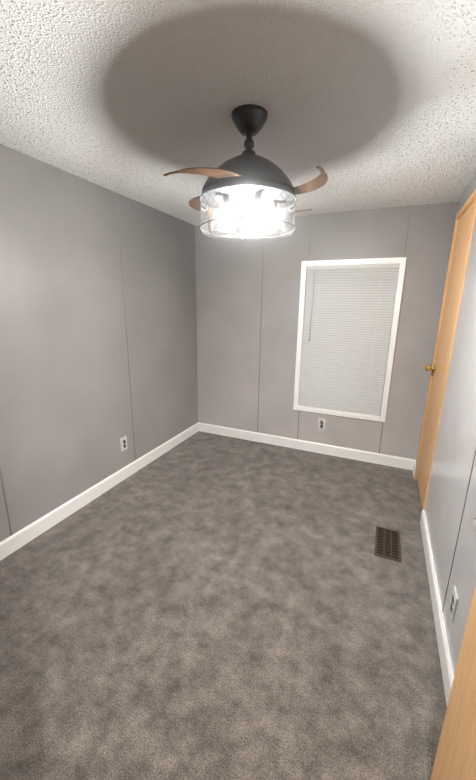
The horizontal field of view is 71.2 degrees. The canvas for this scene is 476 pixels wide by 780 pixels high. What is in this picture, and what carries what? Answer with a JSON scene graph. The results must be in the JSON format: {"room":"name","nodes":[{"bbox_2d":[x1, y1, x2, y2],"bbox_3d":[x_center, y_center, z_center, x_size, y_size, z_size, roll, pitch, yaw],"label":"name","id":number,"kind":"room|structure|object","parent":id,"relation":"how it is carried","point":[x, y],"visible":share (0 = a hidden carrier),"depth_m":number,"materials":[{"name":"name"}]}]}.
{"room":"empty bedroom","nodes":[
{"label":"empty bedroom","id":0,"kind":"room"},
{"bbox_2d":[0,144,197,541],"bbox_3d":[-1.078,-0.256,2.251,0.100,2.150,3.147,7,16,23],"label":"wall","id":1,"kind":"structure","parent":0,"point":[66,411],"depth_m":2.20,"materials":[{"name":"grey paint"}]},
{"bbox_2d":[0,422,199,560],"bbox_3d":[-1.040,0.743,2.483,0.013,0.100,2.947,7,16,23],"label":"baseboard","id":2,"kind":"structure","parent":1,"relation":"attached to","point":[24,536],"depth_m":2.35,"materials":[{"name":"white wood"}]},
{"bbox_2d":[120,436,127,451],"bbox_3d":[-0.919,0.435,2.686,0.008,0.115,0.070,7,16,23],"label":"electrical outlet","id":3,"kind":"object","parent":1,"relation":"attached to","point":[123,441],"visible":1,"depth_m":2.68,"materials":[{"name":"grey plastic"}]},
{"bbox_2d":[0,431,446,779],"bbox_3d":[-0.070,1.119,1.474,2.854,0.100,4.327,7,16,23],"label":"floor","id":4,"kind":"structure","parent":0,"point":[199,605],"depth_m":1.48,"materials":[{"name":"carpet"}]},
{"bbox_2d":[374,526,400,561],"bbox_3d":[0.916,0.934,2.035,0.142,0.006,0.285,7,16,23],"label":"air vent register","id":5,"kind":"object","parent":4,"relation":"on","point":[387,544],"visible":1,"depth_m":2.02,"materials":[{"name":"brown metal"}]},
{"bbox_2d":[0,0,475,224],"bbox_3d":[-0.039,-1.060,0.915,2.854,0.100,4.327,7,16,23],"label":"ceiling","id":6,"kind":"structure","parent":0,"point":[368,104],"depth_m":1.22,"materials":[{"name":"white paint"}]},
{"bbox_2d":[163,104,327,242],"bbox_3d":[0.053,-0.897,1.411,0.599,0.460,0.602,2,14,5],"label":"ceiling fan","id":7,"kind":"object","parent":6,"relation":"hanging from","point":[248,181],"visible":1,"depth_m":1.33,"materials":[{"name":"black metal"}]},
{"bbox_2d":[195,202,456,459],"bbox_3d":[0.590,-0.465,3.159,2.204,2.150,0.100,7,16,23],"label":"wall","id":8,"kind":"structure","parent":0,"point":[230,286],"depth_m":3.09,"materials":[{"name":"grey paint"}]},
{"bbox_2d":[0,193,475,612],"bbox_3d":[0.146,-0.268,2.165,2.204,2.050,2.110,7,16,23],"label":"wall seams","id":9,"kind":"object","parent":8,"relation":"attached to","point":[258,390],"depth_m":2.54,"materials":[{"name":"grey"}]},
{"bbox_2d":[200,423,415,473],"bbox_3d":[0.562,0.545,3.347,2.174,0.100,0.037,7,16,23],"label":"baseboard","id":10,"kind":"structure","parent":8,"relation":"attached to","point":[377,458],"depth_m":3.27,"materials":[{"name":"white wood"}]},
{"bbox_2d":[318,418,325,429],"bbox_3d":[0.804,0.328,3.199,0.070,0.115,0.008,7,16,23],"label":"electrical outlet","id":11,"kind":"object","parent":8,"relation":"attached to","point":[321,423],"visible":1,"depth_m":3.19,"materials":[{"name":"grey plastic"}]},
{"bbox_2d":[293,257,406,421],"bbox_3d":[0.953,-0.436,2.984,0.832,1.372,0.101,7,16,23],"label":"window","id":12,"kind":"structure","parent":8,"relation":"in","point":[396,311],"depth_m":2.92,"materials":[{"name":"white wood"}]},
{"bbox_2d":[299,263,399,415],"bbox_3d":[0.946,-0.432,2.968,0.744,1.285,0.037,7,16,23],"label":"window blind","id":13,"kind":"object","parent":12,"relation":"attached to","point":[348,315],"visible":0.94,"depth_m":2.96,"materials":[{"name":"plastic"}]},
{"bbox_2d":[416,173,475,674],"bbox_3d":[1.031,0.003,1.360,0.100,2.150,3.147,7,16,23],"label":"wall","id":14,"kind":"structure","parent":0,"point":[454,452],"depth_m":1.56,"materials":[{"name":"grey paint"}]},
{"bbox_2d":[420,509,453,704],"bbox_3d":[0.802,1.079,1.276,0.013,0.100,2.135,7,16,23],"label":"baseboard","id":15,"kind":"structure","parent":14,"relation":"attached to","point":[445,659],"depth_m":1.49,"materials":[{"name":"white wood"}]},
{"bbox_2d":[414,189,475,518],"bbox_3d":[1.428,-0.160,2.262,0.108,2.028,0.656,7,16,23],"label":"door frame","id":16,"kind":"structure","parent":14,"relation":"attached to","point":[467,204],"depth_m":2.15,"materials":[{"name":"brown wood"}]},
{"bbox_2d":[417,200,474,506],"bbox_3d":[1.370,-0.158,2.284,0.106,1.956,0.576,7,16,23],"label":"closet door","id":17,"kind":"structure","parent":14,"relation":"in","point":[455,275],"depth_m":2.26,"materials":[{"name":"brown wood"}]},
{"bbox_2d":[430,516,475,779],"bbox_3d":[0.461,0.301,0.441,0.138,1.988,0.668,7,16,23],"label":"entry door","id":18,"kind":"structure","parent":14,"relation":"in","point":[455,758],"depth_m":0.80,"materials":[{"name":"brown wood"}]},
{"bbox_2d":[449,586,458,622],"bbox_3d":[0.849,0.844,1.312,0.008,0.115,0.070,7,16,23],"label":"electrical outlet","id":19,"kind":"object","parent":14,"relation":"attached to","point":[453,604],"visible":0.98,"depth_m":1.30,"materials":[{"name":"grey plastic"}]}
]}

